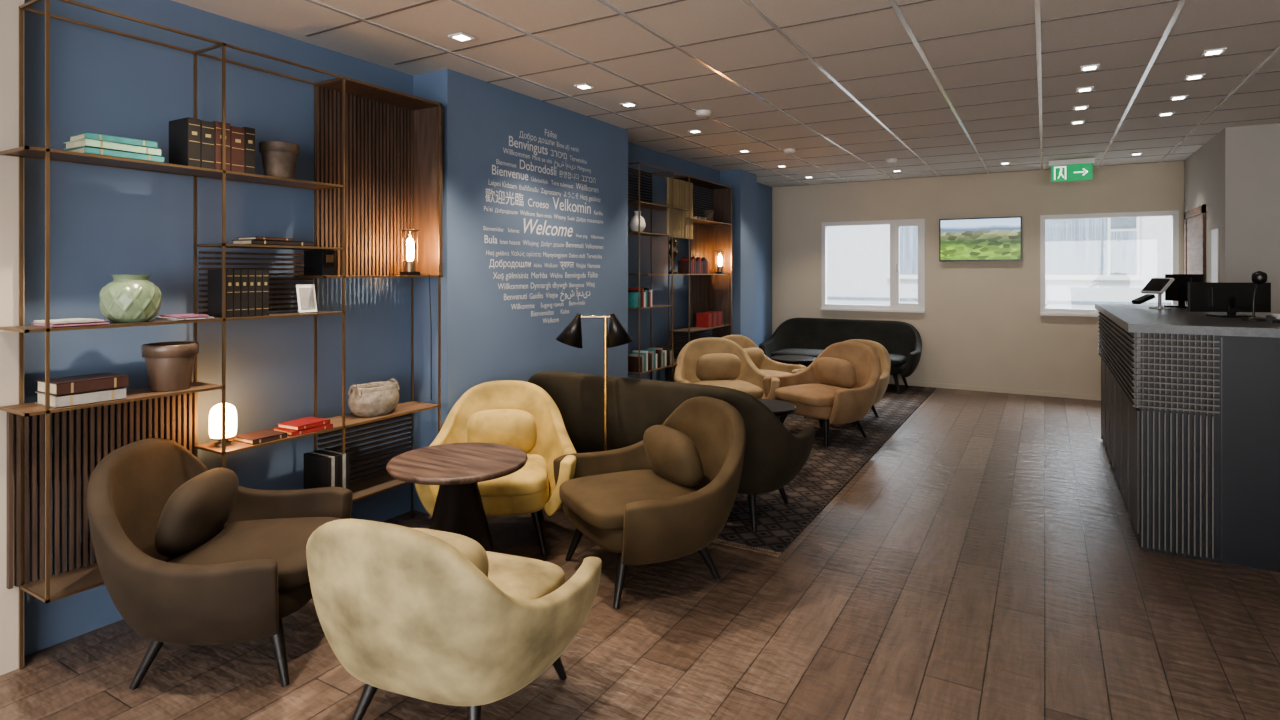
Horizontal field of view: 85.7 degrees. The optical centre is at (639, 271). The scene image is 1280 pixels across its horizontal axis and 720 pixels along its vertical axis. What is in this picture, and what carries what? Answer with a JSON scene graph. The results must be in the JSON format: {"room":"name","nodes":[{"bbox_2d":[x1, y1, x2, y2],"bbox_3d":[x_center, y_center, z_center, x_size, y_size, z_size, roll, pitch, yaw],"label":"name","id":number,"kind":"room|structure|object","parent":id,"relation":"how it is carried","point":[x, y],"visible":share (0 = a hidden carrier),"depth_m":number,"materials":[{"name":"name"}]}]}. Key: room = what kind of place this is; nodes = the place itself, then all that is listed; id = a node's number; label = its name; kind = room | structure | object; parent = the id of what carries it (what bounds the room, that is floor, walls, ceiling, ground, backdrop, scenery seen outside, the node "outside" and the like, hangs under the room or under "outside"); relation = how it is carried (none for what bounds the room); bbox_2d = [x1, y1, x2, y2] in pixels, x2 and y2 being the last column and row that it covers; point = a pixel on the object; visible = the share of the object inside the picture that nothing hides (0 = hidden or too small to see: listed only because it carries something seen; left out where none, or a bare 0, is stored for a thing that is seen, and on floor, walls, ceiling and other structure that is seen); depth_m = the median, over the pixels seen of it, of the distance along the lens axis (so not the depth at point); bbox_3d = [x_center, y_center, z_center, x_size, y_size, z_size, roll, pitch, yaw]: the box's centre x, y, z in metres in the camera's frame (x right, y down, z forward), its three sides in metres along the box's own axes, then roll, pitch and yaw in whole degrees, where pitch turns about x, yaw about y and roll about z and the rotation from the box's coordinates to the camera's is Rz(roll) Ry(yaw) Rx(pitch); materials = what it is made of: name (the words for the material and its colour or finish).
{"room":"hotel lobby","nodes":[
{"label":"hotel lobby","id":0,"kind":"room"},
{"bbox_2d":[0,0,23,675],"bbox_3d":[-3.723,0.135,0.976,0.490,2.830,4.315,0,0,30],"label":"wall","id":1,"kind":"structure","parent":0,"point":[9,9],"depth_m":2.67,"materials":[{"name":"beige paint"}]},
{"bbox_2d":[24,0,771,655],"bbox_3d":[-0.426,0.135,6.685,0.400,2.830,9.300,0,0,30],"label":"wall","id":2,"kind":"structure","parent":0,"point":[105,222],"depth_m":3.38,"materials":[{"name":"blue paint"}]},
{"bbox_2d":[413,68,627,513],"bbox_3d":[-0.793,0.135,5.358,0.310,2.830,2.180,0,0,30],"label":"wall","id":3,"kind":"structure","parent":0,"point":[484,339],"depth_m":4.88,"materials":[{"name":"blue paint"}]},
{"bbox_2d":[484,129,603,322],"bbox_3d":[-0.678,-0.344,5.244,0.001,1.459,1.458,0,0,30],"label":"welcome lettering","id":4,"kind":"object","parent":3,"relation":"attached to","point":[514,143],"visible":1,"depth_m":5.14,"materials":[{"name":"white paint"}]},
{"bbox_2d":[0,384,1279,719],"bbox_3d":[1.893,1.600,2.831,8.400,0.100,13.600,0,0,30],"label":"floor","id":5,"kind":"structure","parent":0,"point":[987,561],"depth_m":2.99,"materials":[{"name":"brown wood"}]},
{"bbox_2d":[87,438,351,689],"bbox_3d":[-1.682,1.126,2.835,0.830,0.861,0.933,0,0,-6],"label":"armchair","id":6,"kind":"object","parent":5,"relation":"on","point":[169,561],"visible":0.91,"depth_m":2.62,"materials":[{"name":"brown fabric"}]},
{"bbox_2d":[155,467,237,557],"bbox_3d":[-1.804,0.975,2.823,0.202,0.296,0.432,0,0,-6],"label":"lumbar pillow","id":7,"kind":"object","parent":6,"relation":"on","point":[191,524],"depth_m":2.70,"materials":[{"name":"brown fabric"}]},
{"bbox_2d":[165,517,340,589],"bbox_3d":[-1.567,1.155,2.846,0.598,0.150,0.586,0,0,-6],"label":"seat cushion","id":8,"kind":"object","parent":6,"relation":"on","point":[282,540],"depth_m":2.72,"materials":[{"name":"brown fabric"}]},
{"bbox_2d":[0,0,442,669],"bbox_3d":[-1.837,0.259,3.449,0.260,2.594,2.021,0,0,30],"label":"open shelving unit","id":9,"kind":"object","parent":5,"relation":"on","point":[378,150],"visible":0.7,"depth_m":3.24,"materials":[{"name":"brown metal"}]},
{"bbox_2d":[31,318,109,327],"bbox_3d":[-2.242,0.199,2.718,0.201,0.021,0.180,0,0,30],"label":"magazine stack","id":10,"kind":"object","parent":9,"relation":"in","point":[71,322],"visible":0.98,"depth_m":2.67,"materials":[{"name":"white paper"}]},
{"bbox_2d":[35,372,128,407],"bbox_3d":[-2.222,0.468,2.753,0.191,0.092,0.245,0,0,30],"label":"book stack","id":11,"kind":"object","parent":9,"relation":"in","point":[98,387],"visible":0.96,"depth_m":2.69,"materials":[{"name":"brown paper"}]},
{"bbox_2d":[64,132,163,162],"bbox_3d":[-2.167,-0.504,2.847,0.191,0.086,0.283,0,0,30],"label":"book stack","id":12,"kind":"object","parent":9,"relation":"in","point":[85,142],"visible":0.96,"depth_m":2.77,"materials":[{"name":"teal paper"}]},
{"bbox_2d":[99,275,160,322],"bbox_3d":[-2.138,0.110,2.897,0.207,0.198,0.213,0,0,30],"label":"vase","id":13,"kind":"object","parent":9,"relation":"on","point":[128,298],"visible":1,"depth_m":2.83,"materials":[{"name":"green ceramic"}]},
{"bbox_2d":[141,341,198,391],"bbox_3d":[-2.060,0.414,3.029,0.210,0.200,0.210,0,0,30],"label":"terracotta pot","id":14,"kind":"object","parent":9,"relation":"on","point":[169,365],"visible":1,"depth_m":2.96,"materials":[{"name":"brown ceramic"}]},
{"bbox_2d":[154,314,213,320],"bbox_3d":[-2.032,0.201,3.076,0.201,0.017,0.150,0,0,30],"label":"magazine stack","id":15,"kind":"object","parent":9,"relation":"in","point":[177,317],"visible":1,"depth_m":3.04,"materials":[{"name":"pink paper"}]},
{"bbox_2d":[169,117,254,173],"bbox_3d":[-1.968,-0.571,3.182,0.164,0.220,0.298,0,0,30],"label":"books","id":16,"kind":"object","parent":9,"relation":"on","point":[193,142],"visible":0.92,"depth_m":3.09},
{"bbox_2d":[209,403,236,446],"bbox_3d":[-1.965,0.716,3.251,0.114,0.196,0.114,0,0,30],"label":"table lamp","id":17,"kind":"object","parent":9,"relation":"on","point":[215,415],"visible":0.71,"depth_m":3.21,"materials":[{"name":"white glass"}]},
{"bbox_2d":[208,270,268,317],"bbox_3d":[-1.903,0.099,3.274,0.154,0.220,0.202,0,0,30],"label":"books","id":18,"kind":"object","parent":9,"relation":"on","point":[247,291],"visible":0.95,"depth_m":3.21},
{"bbox_2d":[233,429,286,444],"bbox_3d":[-1.851,0.803,3.365,0.171,0.022,0.170,0,0,30],"label":"book stack","id":19,"kind":"object","parent":9,"relation":"in","point":[266,435],"visible":0.96,"depth_m":3.33,"materials":[{"name":"brown paper"}]},
{"bbox_2d":[232,237,313,245],"bbox_3d":[-1.822,-0.149,3.434,0.171,0.037,0.320,0,0,30],"label":"book stack","id":20,"kind":"object","parent":9,"relation":"in","point":[242,240],"visible":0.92,"depth_m":3.34,"materials":[{"name":"black paper"}]},
{"bbox_2d":[259,141,299,178],"bbox_3d":[-1.807,-0.551,3.460,0.184,0.180,0.184,0,0,30],"label":"terracotta pot","id":21,"kind":"object","parent":9,"relation":"on","point":[279,158],"visible":0.8,"depth_m":3.40,"materials":[{"name":"brown ceramic"}]},
{"bbox_2d":[273,417,332,435],"bbox_3d":[-1.738,0.793,3.559,0.184,0.042,0.221,0,0,33],"label":"book stack","id":22,"kind":"object","parent":9,"relation":"in","point":[305,425],"visible":0.98,"depth_m":3.52,"materials":[{"name":"red paper"}]},
{"bbox_2d":[296,284,316,312],"bbox_3d":[-1.728,0.135,3.553,0.069,0.144,0.100,0,0,30],"label":"photo card","id":23,"kind":"object","parent":9,"relation":"on","point":[306,297],"visible":1,"depth_m":3.54,"materials":[{"name":"white paper"}]},
{"bbox_2d":[304,250,335,275],"bbox_3d":[-1.698,-0.048,3.663,0.164,0.134,0.080,0,0,30],"label":"storage box","id":24,"kind":"object","parent":9,"relation":"on","point":[316,262],"visible":1,"depth_m":3.62,"materials":[{"name":"black plastic"}]},
{"bbox_2d":[304,448,349,489],"bbox_3d":[-1.669,1.089,3.675,0.203,0.250,0.130,0,0,30],"label":"magazines","id":25,"kind":"object","parent":9,"relation":"on","point":[326,467],"visible":0.62,"depth_m":3.63,"materials":[{"name":"black paper"}]},
{"bbox_2d":[348,378,399,416],"bbox_3d":[-1.525,0.720,3.961,0.217,0.188,0.302,0,0,30],"label":"stone bowl","id":26,"kind":"object","parent":9,"relation":"on","point":[371,399],"visible":1,"depth_m":3.87,"materials":[{"name":"stone"}]},
{"bbox_2d":[400,229,431,399],"bbox_3d":[-1.341,0.258,4.118,0.170,1.023,0.106,0,0,6],"label":"lamp","id":27,"kind":"object","parent":9,"relation":"on","point":[410,265],"visible":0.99,"depth_m":4.11,"materials":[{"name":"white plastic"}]},
{"bbox_2d":[306,519,601,719],"bbox_3d":[-0.665,1.156,2.428,0.923,0.801,0.813,0,0,20],"label":"armchair","id":28,"kind":"object","parent":5,"relation":"on","point":[435,616],"visible":1,"depth_m":2.10,"materials":[{"name":"beige fabric"}]},
{"bbox_2d":[413,528,488,576],"bbox_3d":[-0.707,1.015,2.316,0.428,0.275,0.198,0,0,20],"label":"lumbar pillow","id":29,"kind":"object","parent":28,"relation":"on","point":[470,548],"depth_m":2.27,"materials":[{"name":"beige fabric"}]},
{"bbox_2d":[486,551,564,599],"bbox_3d":[-0.626,1.183,2.534,0.579,0.140,0.586,0,0,20],"label":"seat cushion","id":30,"kind":"object","parent":28,"relation":"on","point":[522,578],"depth_m":2.56,"materials":[{"name":"beige fabric"}]},
{"bbox_2d":[386,442,527,551],"bbox_3d":[-0.864,1.220,3.290,0.650,0.660,0.650,0,0,30],"label":"round side table","id":31,"kind":"object","parent":5,"relation":"on","point":[457,468],"visible":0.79,"depth_m":3.20,"materials":[{"name":"brown wood"}]},
{"bbox_2d":[415,380,575,555],"bbox_3d":[-0.824,1.126,4.060,0.903,0.861,0.804,0,0,-6],"label":"armchair","id":32,"kind":"object","parent":5,"relation":"on","point":[522,415],"visible":0.63,"depth_m":4.11,"materials":[{"name":"yellow fabric"}]},
{"bbox_2d":[466,409,536,452],"bbox_3d":[-0.836,0.975,4.177,0.419,0.296,0.196,0,0,-6],"label":"lumbar pillow","id":33,"kind":"object","parent":32,"relation":"on","point":[517,428],"depth_m":4.10,"materials":[{"name":"yellow fabric"}]},
{"bbox_2d":[477,453,546,496],"bbox_3d":[-0.813,1.155,3.949,0.567,0.150,0.580,0,0,-6],"label":"seat cushion","id":34,"kind":"object","parent":32,"relation":"on","point":[531,480],"depth_m":3.70,"materials":[{"name":"yellow fabric"}]},
{"bbox_2d":[556,313,632,450],"bbox_3d":[-0.282,0.904,4.309,0.480,1.293,0.239,0,0,8],"label":"floor lamp","id":35,"kind":"object","parent":5,"relation":"on","point":[571,335],"visible":0.77,"depth_m":4.27,"materials":[{"name":"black metal"}]},
{"bbox_2d":[553,396,745,608],"bbox_3d":[0.057,1.126,3.606,0.874,0.861,0.992,0,0,-28],"label":"armchair","id":36,"kind":"object","parent":5,"relation":"on","point":[667,495],"visible":0.99,"depth_m":3.45,"materials":[{"name":"brown fabric"}]},
{"bbox_2d":[559,469,696,529],"bbox_3d":[-0.050,1.155,3.550,0.630,0.150,0.623,0,0,-28],"label":"seat cushion","id":37,"kind":"object","parent":36,"relation":"on","point":[598,502],"depth_m":3.43,"materials":[{"name":"brown fabric"}]},
{"bbox_2d":[643,425,702,487],"bbox_3d":[0.171,0.975,3.666,0.213,0.296,0.460,0,0,-28],"label":"lumbar pillow","id":38,"kind":"object","parent":36,"relation":"on","point":[674,459],"depth_m":3.52,"materials":[{"name":"brown fabric"}]},
{"bbox_2d":[628,162,731,381],"bbox_3d":[0.425,0.273,7.301,0.258,2.566,2.236,0,0,30],"label":"open shelving unit","id":39,"kind":"object","parent":5,"relation":"on","point":[710,291],"visible":0.67,"depth_m":7.81,"materials":[{"name":"brown metal"}]},
{"bbox_2d":[630,211,645,231],"bbox_3d":[-0.023,-0.471,6.483,0.151,0.200,0.151,0,0,30],"label":"vase","id":40,"kind":"object","parent":39,"relation":"on","point":[634,220],"visible":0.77,"depth_m":6.43,"materials":[{"name":"ceramic"}]},
{"bbox_2d":[628,288,651,307],"bbox_3d":[-0.013,0.239,6.497,0.153,0.180,0.254,0,0,30],"label":"books","id":41,"kind":"object","parent":39,"relation":"in","point":[645,293],"visible":0.87,"depth_m":6.41,"materials":[{"name":"teal paper"}]},
{"bbox_2d":[628,346,673,372],"bbox_3d":[0.105,0.837,6.697,0.153,0.185,0.659,0,0,30],"label":"books","id":42,"kind":"object","parent":39,"relation":"in","point":[651,358],"visible":0.94,"depth_m":6.57,"materials":[{"name":"paper"}]},
{"bbox_2d":[668,238,677,273],"bbox_3d":[0.342,-0.166,7.104,0.105,0.370,0.105,0,0,30],"label":"bronze figurine","id":43,"kind":"object","parent":39,"relation":"on","point":[675,251],"visible":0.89,"depth_m":7.08,"materials":[{"name":"black metal"}]},
{"bbox_2d":[678,257,707,273],"bbox_3d":[0.582,-0.071,7.511,0.153,0.180,0.445,0,0,30],"label":"books","id":44,"kind":"object","parent":39,"relation":"in","point":[698,265],"visible":0.98,"depth_m":7.38,"materials":[{"name":"red paper"}]},
{"bbox_2d":[693,216,706,219],"bbox_3d":[0.608,-0.586,7.556,0.171,0.030,0.250,0,0,30],"label":"book stack","id":45,"kind":"object","parent":39,"relation":"in","point":[696,217],"visible":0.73,"depth_m":7.47,"materials":[{"name":"brown paper"}]},
{"bbox_2d":[702,210,713,220],"bbox_3d":[0.772,-0.636,7.837,0.143,0.130,0.143,0,0,30],"label":"terracotta pot","id":46,"kind":"object","parent":39,"relation":"on","point":[706,213],"visible":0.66,"depth_m":7.78,"materials":[{"name":"brown ceramic"}]},
{"bbox_2d":[696,311,722,327],"bbox_3d":[0.798,0.539,7.879,0.153,0.160,0.400,0,0,30],"label":"books","id":47,"kind":"object","parent":39,"relation":"in","point":[708,319],"visible":1,"depth_m":7.74,"materials":[{"name":"red paper"}]},
{"bbox_2d":[715,250,729,334],"bbox_3d":[0.967,0.258,8.051,0.170,1.023,0.106,0,0,6],"label":"lamp","id":48,"kind":"object","parent":39,"relation":"on","point":[719,267],"visible":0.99,"depth_m":8.04,"materials":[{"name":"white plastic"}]},
{"bbox_2d":[720,169,755,343],"bbox_3d":[1.272,0.135,8.906,0.280,2.830,0.550,0,0,30],"label":"pillar","id":49,"kind":"structure","parent":5,"relation":"on","point":[743,183],"depth_m":8.70,"materials":[{"name":"blue paint"}]},
{"bbox_2d":[560,384,935,555],"bbox_3d":[1.523,1.544,6.944,1.900,0.011,6.280,0,0,30],"label":"area rug","id":50,"kind":"object","parent":5,"relation":"on","point":[826,470],"visible":0.18,"depth_m":5.19,"materials":[{"name":"brown fabric"}]},
{"bbox_2d":[528,371,814,531],"bbox_3d":[0.141,1.106,4.686,1.969,0.877,0.873,0,0,30],"label":"sofa","id":51,"kind":"object","parent":50,"relation":"on","point":[773,456],"visible":0.54,"depth_m":4.25,"materials":[{"name":"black fabric"}]},
{"bbox_2d":[674,337,779,399],"bbox_3d":[0.809,1.114,6.813,0.992,0.861,0.874,0,0,-10],"label":"armchair","id":52,"kind":"object","parent":50,"relation":"on","point":[714,361],"visible":0.49,"depth_m":6.91,"materials":[{"name":"beige fabric"}]},
{"bbox_2d":[696,353,740,380],"bbox_3d":[0.787,0.963,6.940,0.460,0.296,0.213,0,0,-10],"label":"lumbar pillow","id":53,"kind":"object","parent":52,"relation":"on","point":[714,366],"depth_m":6.86,"materials":[{"name":"beige fabric"}]},
{"bbox_2d":[693,380,762,398],"bbox_3d":[0.829,1.143,6.693,0.623,0.150,0.630,0,0,-10],"label":"seat cushion","id":54,"kind":"object","parent":52,"relation":"on","point":[746,386],"depth_m":6.55,"materials":[{"name":"beige fabric"}]},
{"bbox_2d":[721,335,805,375],"bbox_3d":[1.296,1.135,7.665,0.943,0.818,0.830,0,0,-38],"label":"armchair","id":55,"kind":"object","parent":50,"relation":"on","point":[768,366],"visible":0.25,"depth_m":7.85,"materials":[{"name":"beige fabric"}]},
{"bbox_2d":[743,348,763,368],"bbox_3d":[1.221,0.992,7.761,0.437,0.281,0.202,0,0,-38],"label":"lumbar pillow","id":56,"kind":"object","parent":55,"relation":"on","point":[756,355],"depth_m":7.72,"materials":[{"name":"beige fabric"}]},
{"bbox_2d":[759,369,791,375],"bbox_3d":[1.366,1.163,7.573,0.592,0.142,0.598,0,0,-38],"label":"seat cushion","id":57,"kind":"object","parent":55,"relation":"on","point":[769,372],"depth_m":7.51,"materials":[{"name":"beige fabric"}]},
{"bbox_2d":[758,399,795,415],"bbox_3d":[0.935,1.288,5.388,0.560,0.500,0.560,0,0,30],"label":"coffee table","id":58,"kind":"object","parent":50,"relation":"on","point":[778,407],"visible":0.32,"depth_m":5.33,"materials":[{"name":"black wood"}]},
{"bbox_2d":[771,355,815,364],"bbox_3d":[1.864,1.289,8.355,0.560,0.503,0.560,0,0,30],"label":"coffee table","id":59,"kind":"object","parent":50,"relation":"on","point":[790,359],"visible":0.47,"depth_m":8.28,"materials":[{"name":"black wood"}]},
{"bbox_2d":[763,342,880,446],"bbox_3d":[1.750,1.114,6.500,0.874,0.861,0.992,0,0,-35],"label":"armchair","id":60,"kind":"object","parent":50,"relation":"on","point":[840,386],"visible":0.91,"depth_m":6.39,"materials":[{"name":"orange fabric"}]},
{"bbox_2d":[775,384,847,406],"bbox_3d":[1.650,1.143,6.431,0.630,0.150,0.623,0,0,-35],"label":"seat cushion","id":61,"kind":"object","parent":60,"relation":"on","point":[803,395],"depth_m":6.26,"materials":[{"name":"beige fabric"}]},
{"bbox_2d":[814,357,856,388],"bbox_3d":[1.855,0.963,6.573,0.213,0.296,0.460,0,0,-35],"label":"lumbar pillow","id":62,"kind":"object","parent":60,"relation":"on","point":[838,373],"depth_m":6.46,"materials":[{"name":"beige fabric"}]},
{"bbox_2d":[759,318,921,393],"bbox_3d":[2.723,1.106,9.424,2.109,0.877,0.873,0,0,30],"label":"sofa","id":63,"kind":"object","parent":50,"relation":"on","point":[811,337],"visible":0.66,"depth_m":9.60,"materials":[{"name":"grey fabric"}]},
{"bbox_2d":[771,348,905,365],"bbox_3d":[2.662,1.143,9.319,1.700,0.138,0.630,0,0,30],"label":"seat cushion","id":64,"kind":"object","parent":63,"relation":"on","point":[896,360],"depth_m":9.29,"materials":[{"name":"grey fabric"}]},
{"bbox_2d":[792,339,890,425],"bbox_3d":[2.179,1.144,7.327,0.830,0.801,0.943,0,0,-45],"label":"armchair","id":65,"kind":"object","parent":50,"relation":"on","point":[883,354],"visible":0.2,"depth_m":7.29,"materials":[{"name":"beige fabric"}]},
{"bbox_2d":[1095,303,1279,571],"bbox_3d":[4.519,0.919,4.491,2.450,1.262,2.960,0,0,30],"label":"reception counter","id":66,"kind":"object","parent":5,"relation":"on","point":[1190,401],"depth_m":3.73,"materials":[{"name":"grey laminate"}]},
{"bbox_2d":[1131,278,1174,308],"bbox_3d":[4.064,0.167,5.447,0.190,0.243,0.260,0,0,0],"label":"tablet stand","id":67,"kind":"object","parent":66,"relation":"on","point":[1158,286],"visible":0.98,"depth_m":5.43,"materials":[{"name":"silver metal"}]},
{"bbox_2d":[1164,274,1203,307],"bbox_3d":[4.429,0.153,5.633,0.140,0.270,0.280,0,0,-20],"label":"computer monitor","id":68,"kind":"object","parent":66,"relation":"on","point":[1177,291],"visible":0.7,"depth_m":5.64,"materials":[{"name":"black plastic"}]},
{"bbox_2d":[1187,282,1270,317],"bbox_3d":[3.798,0.178,4.438,0.460,0.220,0.140,0,0,10],"label":"computer monitor","id":69,"kind":"object","parent":66,"relation":"on","point":[1231,298],"visible":0.98,"depth_m":4.43,"materials":[{"name":"black plastic"}]},
{"bbox_2d":[1241,271,1267,320],"bbox_3d":[3.647,0.141,4.098,0.113,0.295,0.110,0,0,30],"label":"webcam","id":70,"kind":"object","parent":66,"relation":"on","point":[1259,277],"visible":1,"depth_m":4.07,"materials":[{"name":"black plastic"}]},
{"bbox_2d":[1266,314,1279,323],"bbox_3d":[3.599,0.259,3.802,0.200,0.049,0.140,0,0,30],"label":"card terminal","id":71,"kind":"object","parent":66,"relation":"on","point":[1274,318],"visible":1,"depth_m":3.82,"materials":[{"name":"black plastic"}]},
{"bbox_2d":[172,0,1279,186],"bbox_3d":[1.893,-1.330,2.831,8.400,0.100,13.600,0,0,30],"label":"ceiling","id":72,"kind":"structure","parent":0,"point":[686,22],"depth_m":4.30,"materials":[{"name":"tile"}]},
{"bbox_2d":[448,32,474,41],"bbox_3d":[-0.965,-1.268,3.731,0.100,0.011,0.100,0,0,30],"label":"recessed light","id":73,"kind":"object","parent":72,"relation":"in","point":[461,36],"depth_m":3.72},
{"bbox_2d":[574,83,593,89],"bbox_3d":[-0.383,-1.268,4.723,0.100,0.011,0.100,0,0,30],"label":"recessed light","id":74,"kind":"object","parent":72,"relation":"in","point":[581,86],"depth_m":4.71,"materials":[{"name":"white"}]},
{"bbox_2d":[620,102,637,106],"bbox_3d":[-0.084,-1.268,5.232,0.100,0.011,0.100,0,0,30],"label":"recessed light","id":75,"kind":"object","parent":72,"relation":"in","point":[628,104],"depth_m":5.22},
{"bbox_2d":[688,129,702,132],"bbox_3d":[0.498,-1.268,6.224,0.100,0.011,0.100,0,0,30],"label":"recessed light","id":76,"kind":"object","parent":72,"relation":"in","point":[696,130],"depth_m":6.20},
{"bbox_2d":[696,110,710,116],"bbox_3d":[0.503,-1.261,5.502,0.120,0.037,0.120,0,0,30],"label":"smoke detector","id":77,"kind":"object","parent":72,"relation":"attached to","point":[700,113],"visible":1,"depth_m":5.46,"materials":[{"name":"white paint"}]},
{"bbox_2d":[783,148,794,152],"bbox_3d":[1.558,-1.261,7.202,0.120,0.037,0.120,0,0,30],"label":"smoke detector","id":78,"kind":"object","parent":72,"relation":"attached to","point":[789,150],"visible":1,"depth_m":7.16,"materials":[{"name":"white paint"}]},
{"bbox_2d":[305,0,1279,186],"bbox_3d":[2.044,-1.277,2.743,7.650,0.006,13.200,0,0,30],"label":"grid","id":79,"kind":"object","parent":72,"relation":"attached to","point":[895,6],"visible":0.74,"depth_m":4.46,"materials":[{"name":"white metal"}]},
{"bbox_2d":[886,158,896,162],"bbox_3d":[2.856,-1.261,7.832,0.120,0.037,0.120,0,0,30],"label":"smoke detector","id":80,"kind":"object","parent":72,"relation":"attached to","point":[892,160],"visible":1,"depth_m":7.79,"materials":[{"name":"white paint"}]},
{"bbox_2d":[1049,158,1094,181],"bbox_3d":[4.880,-1.151,7.804,0.440,0.242,0.060,0,0,30],"label":"exit sign","id":81,"kind":"object","parent":72,"relation":"hanging from","point":[1069,169],"visible":1,"depth_m":7.79,"materials":[{"name":"green plastic"}]},
{"bbox_2d":[1071,120,1084,123],"bbox_3d":[3.709,-1.268,5.847,0.100,0.011,0.100,0,0,30],"label":"recessed light","id":82,"kind":"object","parent":72,"relation":"in","point":[1079,121],"depth_m":5.83,"materials":[{"name":"white"}]},
{"bbox_2d":[1073,105,1088,109],"bbox_3d":[3.405,-1.268,5.330,0.100,0.011,0.100,0,0,30],"label":"recessed light","id":83,"kind":"object","parent":72,"relation":"in","point":[1084,106],"depth_m":5.31,"materials":[{"name":"white"}]},
{"bbox_2d":[1076,86,1093,91],"bbox_3d":[3.091,-1.268,4.795,0.100,0.011,0.100,0,0,30],"label":"recessed light","id":84,"kind":"object","parent":72,"relation":"in","point":[1082,89],"depth_m":4.78,"materials":[{"name":"white"}]},
{"bbox_2d":[1080,64,1099,70],"bbox_3d":[2.793,-1.268,4.286,0.100,0.011,0.100,0,0,30],"label":"recessed light","id":85,"kind":"object","parent":72,"relation":"in","point":[1095,66],"depth_m":4.27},
{"bbox_2d":[1157,111,1174,115],"bbox_3d":[4.226,-1.268,5.544,0.100,0.011,0.100,0,0,30],"label":"recessed light","id":86,"kind":"object","parent":72,"relation":"in","point":[1165,113],"depth_m":5.52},
{"bbox_2d":[1169,95,1187,99],"bbox_3d":[3.923,-1.268,5.026,0.100,0.011,0.100,0,0,30],"label":"recessed light","id":87,"kind":"object","parent":72,"relation":"in","point":[1182,96],"depth_m":5.01,"materials":[{"name":"white"}]},
{"bbox_2d":[1183,73,1205,79],"bbox_3d":[3.609,-1.268,4.491,0.100,0.011,0.100,0,0,30],"label":"recessed light","id":88,"kind":"object","parent":72,"relation":"in","point":[1197,76],"depth_m":4.47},
{"bbox_2d":[1201,47,1226,55],"bbox_3d":[3.310,-1.268,3.982,0.100,0.011,0.100,0,0,30],"label":"recessed light","id":89,"kind":"object","parent":72,"relation":"in","point":[1220,50],"depth_m":3.96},
{"bbox_2d":[772,161,1183,394],"bbox_3d":[5.478,0.135,8.496,7.950,2.830,0.200,0,0,30],"label":"wall","id":90,"kind":"structure","parent":0,"point":[981,324],"depth_m":8.99,"materials":[{"name":"beige paint"}]},
{"bbox_2d":[821,219,924,312],"bbox_3d":[3.257,-0.085,9.701,1.400,1.270,0.130,0,0,30],"label":"window","id":91,"kind":"structure","parent":90,"relation":"in","point":[895,305],"depth_m":9.53,"materials":[{"name":"white paint"}]},
{"bbox_2d":[939,216,1021,261],"bbox_3d":[4.412,-0.420,8.963,0.960,0.560,0.072,0,0,30],"label":"television","id":92,"kind":"object","parent":90,"relation":"attached to","point":[994,238],"visible":1,"depth_m":8.92,"materials":[{"name":"black plastic"}]},
{"bbox_2d":[888,379,1100,400],"bbox_3d":[4.121,1.520,9.168,4.930,0.060,0.015,0,0,30],"label":"baseboard","id":93,"kind":"structure","parent":90,"relation":"attached to","point":[910,383],"depth_m":8.85,"materials":[{"name":"beige paint"}]},
{"bbox_2d":[1040,210,1178,316],"bbox_3d":[5.620,-0.085,8.314,1.380,1.250,0.130,0,0,30],"label":"window","id":94,"kind":"structure","parent":90,"relation":"in","point":[1175,214],"depth_m":8.39,"materials":[{"name":"white paint"}]},
{"bbox_2d":[1184,123,1279,317],"bbox_3d":[6.935,0.135,6.308,2.820,2.830,2.100,0,0,30],"label":"wall","id":95,"kind":"structure","parent":0,"point":[1235,174],"depth_m":6.06,"materials":[{"name":"grey paint"}]},
{"bbox_2d":[1184,205,1205,304],"bbox_3d":[5.855,0.440,7.318,0.064,2.220,1.050,0,0,30],"label":"door","id":96,"kind":"structure","parent":95,"relation":"in","point":[1194,219],"depth_m":7.25,"materials":[{"name":"brown wood"}]},
{"bbox_2d":[1211,228,1218,281],"bbox_3d":[5.377,-0.150,6.451,0.011,0.500,0.270,0,0,30],"label":"notice board","id":97,"kind":"object","parent":95,"relation":"attached to","point":[1215,232],"visible":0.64,"depth_m":6.41,"materials":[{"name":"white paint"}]},
{"label":"outside","id":98,"kind":"structure","parent":0,"visible":0},
{"bbox_3d":[5.640,1.800,11.589,30.000,0.100,5.300,0,0,30],"label":"ground","id":99,"kind":"structure","parent":98,"visible":0},
{"bbox_2d":[827,216,1171,308],"bbox_3d":[7.077,-1.450,14.039,30.000,8.000,0.620,0,0,30],"label":"neighbouring building","id":100,"kind":"structure","parent":99,"relation":"on","point":[1088,262],"depth_m":13.12,"materials":[{"name":"white paint"}]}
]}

